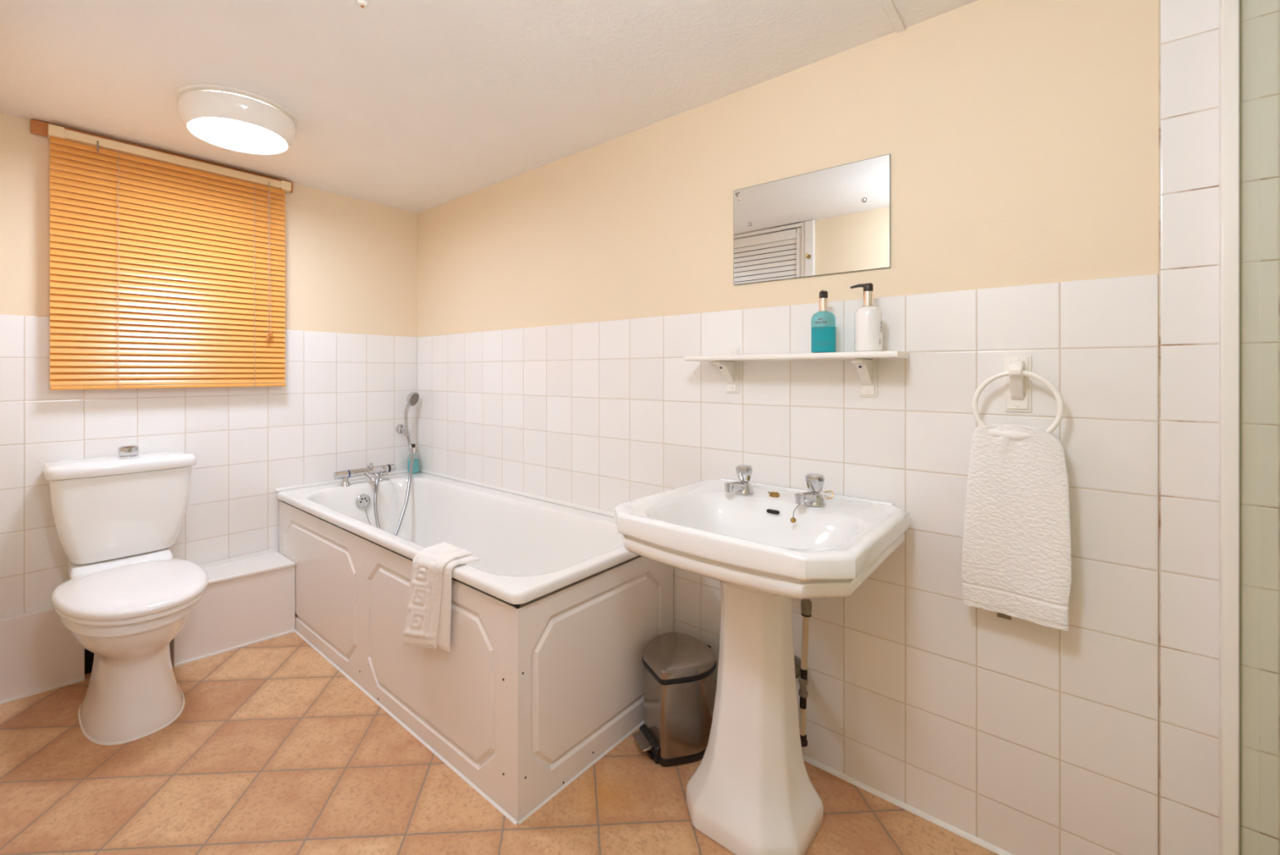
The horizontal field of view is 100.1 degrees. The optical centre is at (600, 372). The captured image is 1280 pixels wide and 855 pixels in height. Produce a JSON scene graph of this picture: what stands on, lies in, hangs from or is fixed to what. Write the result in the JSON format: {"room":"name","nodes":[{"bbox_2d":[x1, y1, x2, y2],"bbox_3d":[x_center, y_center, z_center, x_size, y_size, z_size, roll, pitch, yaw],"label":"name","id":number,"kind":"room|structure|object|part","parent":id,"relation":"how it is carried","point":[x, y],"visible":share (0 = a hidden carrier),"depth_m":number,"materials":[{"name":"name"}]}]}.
{"room":"bathroom","nodes":[
{"label":"bathroom","id":0,"kind":"room"},
{"bbox_2d":[0,112,417,674],"bbox_3d":[-1.641,0.114,2.394,0.100,2.025,1.736,0,0,42],"label":"wall","id":1,"kind":"structure","parent":0,"point":[350,306],"depth_m":2.34,"materials":[{"name":"white tile"}]},
{"bbox_2d":[0,606,84,704],"bbox_3d":[-2.002,0.986,1.873,0.053,0.282,0.278,0,0,42],"label":"ledge","id":2,"kind":"object","parent":1,"relation":"attached to","point":[38,654],"depth_m":1.88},
{"bbox_2d":[30,119,293,390],"bbox_3d":[-1.711,-0.414,2.185,0.072,0.963,0.844,0,0,42],"label":"blind","id":3,"kind":"object","parent":1,"relation":"attached to","point":[120,363],"visible":1,"depth_m":2.12,"materials":[{"name":"orange wood"}]},
{"bbox_3d":[-1.824,-0.385,2.024,0.005,0.904,0.014,0,0,32],"label":"ladder cord","id":4,"kind":"part","parent":3,"relation":"part of","materials":[{"name":"fabric"}]},
{"bbox_3d":[-1.702,0.053,2.179,0.026,0.014,0.755,0,0,42],"label":"rail","id":5,"kind":"part","parent":3,"relation":"part of","materials":[{"name":"orange wood"}]},
{"bbox_3d":[-1.708,-0.861,2.188,0.037,0.030,0.742,0,0,42],"label":"head rail","id":6,"kind":"part","parent":3,"relation":"part of","materials":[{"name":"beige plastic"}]},
{"bbox_3d":[-1.525,-0.385,2.360,0.005,0.904,0.014,0,0,32],"label":"ladder cord","id":7,"kind":"part","parent":3,"relation":"part of","materials":[{"name":"orange fabric"}]},
{"bbox_3d":[-1.488,-0.516,2.395,0.004,0.685,0.007,0,0,-33],"label":"pull cord","id":8,"kind":"part","parent":3,"relation":"part of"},
{"bbox_3d":[-1.483,-0.523,2.400,0.008,0.670,0.004,0,0,-5],"label":"pull cord","id":9,"kind":"part","parent":3,"relation":"part of","materials":[{"name":"orange fabric"}]},
{"bbox_2d":[169,547,296,666],"bbox_3d":[-1.551,0.968,2.248,0.230,0.317,0.420,0,0,42],"label":"ledge","id":10,"kind":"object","parent":1,"relation":"attached to","point":[248,599],"depth_m":2.21,"materials":[{"name":"white paint"}]},
{"bbox_2d":[275,469,408,491],"bbox_3d":[-1.264,0.541,2.738,0.008,0.014,0.710,0,0,42],"label":"trim","id":11,"kind":"structure","parent":1,"relation":"attached to","point":[279,489],"depth_m":2.64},
{"bbox_2d":[395,423,410,435],"bbox_3d":[-1.070,0.312,2.907,0.074,0.063,0.053,0,0,42],"label":"holder","id":12,"kind":"object","parent":1,"relation":"attached to","point":[400,428],"visible":1,"depth_m":2.91,"materials":[{"name":"silver metal"}]},
{"bbox_2d":[373,391,419,535],"bbox_3d":[-1.056,0.468,2.735,0.166,0.733,0.424,0,0,-6],"label":"shower","id":13,"kind":"object","parent":12,"relation":"attached to","point":[412,398],"visible":0.86,"depth_m":2.78,"materials":[{"name":"silver metal"}]},
{"bbox_3d":[-1.049,0.249,2.910,0.030,0.178,0.032,0,0,42],"label":"handle","id":14,"kind":"part","parent":13,"relation":"part of","materials":[{"name":"silver metal"}]},
{"bbox_3d":[-1.012,0.144,2.909,0.022,0.067,0.070,0,0,19],"label":"spray plate","id":15,"kind":"part","parent":13,"relation":"part of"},
{"bbox_2d":[0,0,977,213],"bbox_3d":[-0.133,-0.928,1.118,4.050,0.060,1.830,0,0,42],"label":"ceiling","id":16,"kind":"structure","parent":0,"point":[415,106],"depth_m":1.58,"materials":[{"name":"white paint"}]},
{"bbox_2d":[175,84,297,154],"bbox_3d":[-1.240,-0.854,1.837,0.344,0.090,0.344,0,0,42],"label":"ceiling light","id":17,"kind":"object","parent":16,"relation":"attached to","point":[234,119],"visible":1,"depth_m":1.75,"materials":[{"name":"white plastic"}]},
{"bbox_3d":[-1.240,-0.894,1.837,0.344,0.008,0.344,0,0,42],"label":"plate","id":18,"kind":"part","parent":17,"relation":"part of","materials":[{"name":"white plastic"}]},
{"bbox_2d":[188,117,286,152],"bbox_3d":[-1.240,-0.817,1.837,0.281,0.014,0.281,0,0,42],"label":"diffuser","id":19,"kind":"object","parent":17,"relation":"attached to","point":[243,135],"depth_m":1.82,"materials":[{"name":"white plastic"}]},
{"bbox_2d":[356,0,368,8],"bbox_3d":[-0.579,-0.894,1.300,0.026,0.008,0.026,0,0,42],"label":"plug","id":20,"kind":"object","parent":16,"relation":"attached to","point":[363,4],"visible":1,"depth_m":1.30,"materials":[{"name":"white plastic"}]},
{"bbox_2d":[879,0,906,32],"bbox_3d":[0.244,-0.895,0.787,0.022,0.006,1.636,0,0,42],"label":"trim","id":21,"kind":"structure","parent":16,"relation":"attached to","point":[888,6],"depth_m":1.33,"materials":[{"name":"white paint"}]},
{"bbox_2d":[0,631,998,854],"bbox_3d":[-0.133,1.151,1.118,4.050,0.050,1.830,0,0,42],"label":"floor","id":22,"kind":"structure","parent":0,"point":[271,748],"depth_m":1.44,"materials":[{"name":"tile"}]},
{"bbox_2d":[43,444,208,745],"bbox_3d":[-1.594,0.699,1.831,0.712,0.854,0.411,0,0,42],"label":"toilet","id":23,"kind":"object","parent":22,"relation":"on","point":[125,597],"visible":1,"depth_m":1.78,"materials":[{"name":"white ceramic"}]},
{"bbox_2d":[66,546,173,579],"bbox_3d":[-1.767,0.750,1.974,0.265,0.152,0.278,0,0,42],"label":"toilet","id":24,"kind":"object","parent":23,"relation":"attached to","point":[75,571],"depth_m":1.91,"materials":[{"name":"white ceramic"}]},
{"bbox_3d":[-1.775,0.338,1.992,0.223,0.049,0.411,0,0,42],"label":"cistern lid","id":25,"kind":"part","parent":23,"relation":"part of","materials":[{"name":"white ceramic"}]},
{"bbox_3d":[-1.773,0.293,2.008,0.062,0.042,0.062,0,0,42],"label":"flush knob","id":26,"kind":"part","parent":23,"relation":"part of","materials":[{"name":"silver metal"}]},
{"bbox_3d":[-1.535,0.701,1.762,0.532,0.038,0.379,0,0,42],"label":"lid","id":27,"kind":"part","parent":23,"relation":"part of","materials":[{"name":"white plastic"}]},
{"bbox_3d":[-1.534,0.730,1.762,0.517,0.017,0.370,0,0,42],"label":"seat","id":28,"kind":"part","parent":23,"relation":"part of","materials":[{"name":"white plastic"}]},
{"bbox_2d":[276,471,673,824],"bbox_3d":[-0.619,0.831,2.161,1.736,0.591,0.712,0,0,42],"label":"bath","id":29,"kind":"object","parent":22,"relation":"on","point":[540,677],"visible":0.93,"depth_m":1.67,"materials":[{"name":"white ceramic"}]},
{"bbox_2d":[333,462,395,486],"bbox_3d":[-1.150,0.501,2.659,0.122,0.094,0.304,0,0,42],"label":"mixer tap","id":30,"kind":"object","parent":29,"relation":"on","point":[377,471],"visible":1,"depth_m":2.65,"materials":[{"name":"silver metal"}]},
{"bbox_3d":[-1.258,0.494,2.592,0.039,0.039,0.060,0,0,42],"label":"flow handle","id":31,"kind":"part","parent":30,"relation":"part of","materials":[{"name":"silver metal"}]},
{"bbox_3d":[-1.245,0.525,2.607,0.048,0.045,0.048,0,0,42],"label":"tap leg","id":32,"kind":"part","parent":30,"relation":"part of","materials":[{"name":"silver metal"}]},
{"bbox_3d":[-1.142,0.515,2.648,0.095,0.053,0.026,0,0,37],"label":"spout","id":33,"kind":"part","parent":30,"relation":"part of","materials":[{"name":"silver metal"}]},
{"bbox_3d":[-1.161,0.467,2.695,0.028,0.024,0.028,0,0,42],"label":"diverter knob","id":34,"kind":"part","parent":30,"relation":"part of","materials":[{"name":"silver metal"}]},
{"bbox_2d":[373,472,379,479],"bbox_3d":[-1.133,0.519,2.704,0.030,0.036,0.018,0,0,-3],"label":"outlet","id":35,"kind":"object","parent":30,"relation":"attached to","point":[377,474],"depth_m":2.70,"materials":[{"name":"silver metal"}]},
{"bbox_3d":[-1.127,0.525,2.740,0.040,0.045,0.040,0,0,42],"label":"tap leg","id":36,"kind":"part","parent":30,"relation":"part of","materials":[{"name":"silver metal"}]},
{"bbox_3d":[-1.087,0.494,2.785,0.039,0.039,0.031,0,0,42],"label":"temperature handle","id":37,"kind":"part","parent":30,"relation":"part of","materials":[{"name":"silver metal"}]},
{"bbox_3d":[-1.086,0.674,2.666,0.096,0.279,0.146,0,0,13],"label":"plug chain","id":38,"kind":"part","parent":29,"relation":"part of","materials":[{"name":"silver metal"}]},
{"bbox_3d":[-0.843,0.858,1.911,1.712,0.534,0.012,0,0,42],"label":"panel","id":39,"kind":"part","parent":29,"relation":"part of","materials":[{"name":"white plastic"}]},
{"bbox_2d":[408,443,418,473],"bbox_3d":[-1.026,0.468,2.933,0.059,0.158,0.060,0,0,42],"label":"soap bottle","id":40,"kind":"object","parent":29,"relation":"on","point":[415,463],"visible":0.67,"depth_m":2.91,"materials":[{"name":"teal plastic"}]},
{"bbox_2d":[401,542,479,651],"bbox_3d":[-0.489,0.684,1.607,0.268,0.325,0.116,0,0,42],"label":"folded towel","id":41,"kind":"object","parent":29,"relation":"on","point":[427,624],"visible":1,"depth_m":1.55,"materials":[{"name":"fabric"}]},
{"bbox_2d":[276,471,638,604],"bbox_3d":[-0.619,0.739,2.161,1.736,0.380,0.712,0,0,42],"label":"tub","id":42,"kind":"object","parent":29,"relation":"in","point":[530,550],"depth_m":2.14,"materials":[{"name":"white ceramic"}]},
{"bbox_3d":[0.019,0.858,1.601,0.012,0.534,0.694,0,0,42],"label":"panel","id":43,"kind":"part","parent":29,"relation":"part of","materials":[{"name":"white plastic"}]},
{"bbox_2d":[631,631,716,766],"bbox_3d":[0.227,0.983,1.626,0.216,0.283,0.269,0,0,42],"label":"pedal bin","id":44,"kind":"object","parent":22,"relation":"on","point":[679,668],"visible":0.96,"depth_m":1.55,"materials":[{"name":"silver metal"}]},
{"bbox_3d":[0.135,1.115,1.585,0.005,0.012,0.076,0,0,-22],"label":"pedal arm","id":45,"kind":"part","parent":44,"relation":"part of","materials":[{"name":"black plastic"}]},
{"bbox_3d":[0.230,0.859,1.629,0.211,0.034,0.228,0,0,42],"label":"lid","id":46,"kind":"part","parent":44,"relation":"part of","materials":[{"name":"metal"}]},
{"bbox_2d":[613,477,909,854],"bbox_3d":[0.399,0.732,1.359,0.592,0.787,0.562,0,0,42],"label":"basin","id":47,"kind":"object","parent":22,"relation":"on","point":[751,791],"visible":0.98,"depth_m":1.29,"materials":[{"name":"white ceramic"}]},
{"bbox_2d":[724,464,754,494],"bbox_3d":[0.401,0.309,1.531,0.054,0.082,0.106,0,0,42],"label":"tap","id":48,"kind":"object","parent":47,"relation":"on","point":[744,472],"visible":1,"depth_m":1.53,"materials":[{"name":"silver metal"}]},
{"bbox_3d":[0.393,0.329,1.534,0.066,0.041,0.033,0,0,-33],"label":"spout","id":49,"kind":"part","parent":48,"relation":"part of","materials":[{"name":"silver metal"}]},
{"bbox_3d":[0.399,0.439,1.359,0.592,0.194,0.562,0,0,42],"label":"bowl","id":50,"kind":"part","parent":47,"relation":"part of","materials":[{"name":"white ceramic"}]},
{"bbox_2d":[798,598,812,746],"bbox_3d":[0.558,0.758,1.506,0.073,0.573,0.030,0,0,42],"label":"supply pipe","id":51,"kind":"object","parent":47,"relation":"attached to","point":[806,604],"visible":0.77,"depth_m":1.49,"materials":[{"name":"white plastic"}]},
{"bbox_2d":[794,472,826,506],"bbox_3d":[0.551,0.309,1.397,0.054,0.082,0.106,0,0,42],"label":"tap","id":52,"kind":"object","parent":47,"relation":"on","point":[815,482],"visible":1,"depth_m":1.40,"materials":[{"name":"silver metal"}]},
{"bbox_3d":[0.544,0.329,1.400,0.066,0.041,0.033,0,0,-33],"label":"spout","id":53,"kind":"part","parent":52,"relation":"part of","materials":[{"name":"silver metal"}]},
{"bbox_2d":[790,490,833,522],"bbox_3d":[0.549,0.347,1.391,0.123,0.076,0.018,0,0,-13],"label":"chain","id":54,"kind":"object","parent":52,"relation":"hanging from","point":[793,519],"visible":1,"depth_m":1.38,"materials":[{"name":"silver metal"}]},
{"bbox_3d":[0.497,0.379,1.377,0.014,0.012,0.014,0,0,42],"label":"chain","id":55,"kind":"part","parent":54,"relation":"part of","materials":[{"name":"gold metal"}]},
{"bbox_2d":[417,0,1279,854],"bbox_3d":[0.440,0.114,1.764,4.050,2.025,0.103,0,0,42],"label":"wall","id":56,"kind":"structure","parent":0,"point":[1055,163],"depth_m":1.30,"materials":[{"name":"white tile"}]},
{"bbox_2d":[418,468,613,516],"bbox_3d":[-0.386,0.541,2.427,1.735,0.014,0.008,0,0,42],"label":"trim","id":57,"kind":"structure","parent":56,"relation":"attached to","point":[517,492],"depth_m":2.38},
{"bbox_2d":[684,347,909,396],"bbox_3d":[0.531,-0.007,1.529,0.600,0.143,0.134,0,0,42],"label":"wall shelf","id":58,"kind":"object","parent":56,"relation":"attached to","point":[865,362],"visible":0.87,"depth_m":1.44,"materials":[{"name":"white plastic"}]},
{"bbox_3d":[0.385,-0.001,1.669,0.026,0.070,0.100,0,0,42],"label":"bracket arm","id":59,"kind":"part","parent":58,"relation":"part of","materials":[{"name":"white plastic"}]},
{"bbox_3d":[0.421,-0.007,1.710,0.044,0.143,0.009,0,0,42],"label":"bracket plate","id":60,"kind":"part","parent":58,"relation":"part of","materials":[{"name":"white plastic"}]},
{"bbox_2d":[811,289,835,352],"bbox_3d":[0.604,-0.138,1.447,0.063,0.168,0.063,0,0,-18],"label":"soap bottle","id":61,"kind":"object","parent":58,"relation":"on","point":[823,322],"visible":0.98,"depth_m":1.42,"materials":[{"name":"plastic"}]},
{"bbox_3d":[0.686,-0.001,1.401,0.026,0.070,0.100,0,0,42],"label":"bracket arm","id":62,"kind":"part","parent":58,"relation":"part of","materials":[{"name":"white plastic"}]},
{"bbox_2d":[850,283,882,351],"bbox_3d":[0.688,-0.142,1.373,0.065,0.176,0.065,0,0,-10],"label":"lotion bottle","id":63,"kind":"object","parent":58,"relation":"on","point":[868,318],"visible":0.98,"depth_m":1.35,"materials":[{"name":"white plastic"}]},
{"bbox_3d":[0.723,-0.007,1.442,0.044,0.143,0.009,0,0,42],"label":"bracket plate","id":64,"kind":"part","parent":58,"relation":"part of","materials":[{"name":"white plastic"}]},
{"bbox_2d":[794,654,800,678],"bbox_3d":[0.528,0.865,1.527,0.064,0.064,0.140,0,0,42],"label":"pipe","id":65,"kind":"object","parent":56,"relation":"attached to","point":[797,660],"visible":0.2,"depth_m":1.56,"materials":[{"name":"grey metal"}]},
{"bbox_2d":[733,153,890,284],"bbox_3d":[0.595,-0.431,1.562,0.453,0.306,0.011,0,0,42],"label":"wall mirror","id":66,"kind":"object","parent":56,"relation":"attached to","point":[835,220],"visible":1,"depth_m":1.54,"materials":[{"name":"clear glass"}]},
{"bbox_2d":[802,754,1013,854],"bbox_3d":[0.731,1.121,1.435,1.257,0.010,0.009,0,0,42],"label":"baseboard","id":67,"kind":"structure","parent":56,"relation":"attached to","point":[934,820],"depth_m":1.37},
{"bbox_2d":[971,355,1064,433],"bbox_3d":[0.940,0.058,1.206,0.162,0.196,0.073,0,0,42],"label":"towel ring","id":68,"kind":"object","parent":56,"relation":"attached to","point":[1018,375],"visible":1,"depth_m":1.22,"materials":[{"name":"white plastic"}]},
{"bbox_2d":[961,423,1071,631],"bbox_3d":[0.922,0.336,1.191,0.192,0.441,0.049,0,0,42],"label":"hand towel","id":69,"kind":"object","parent":68,"relation":"hanging from","point":[1017,561],"visible":1,"depth_m":1.17,"materials":[{"name":"fabric"}]},
{"bbox_3d":[0.938,0.017,1.205,0.024,0.090,0.060,0,0,42],"label":"arm","id":70,"kind":"part","parent":68,"relation":"part of","materials":[{"name":"white plastic"}]},
{"bbox_3d":[0.960,0.025,1.231,0.050,0.130,0.009,0,0,42],"label":"plate","id":71,"kind":"part","parent":68,"relation":"part of","materials":[{"name":"white plastic"}]},
{"bbox_2d":[1218,0,1240,854],"bbox_3d":[0.887,0.141,0.665,0.030,1.970,0.946,0,0,42],"label":"shower door frame","id":72,"kind":"structure","parent":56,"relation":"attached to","point":[1229,11],"depth_m":1.00,"materials":[{"name":"white plastic"}]}
]}

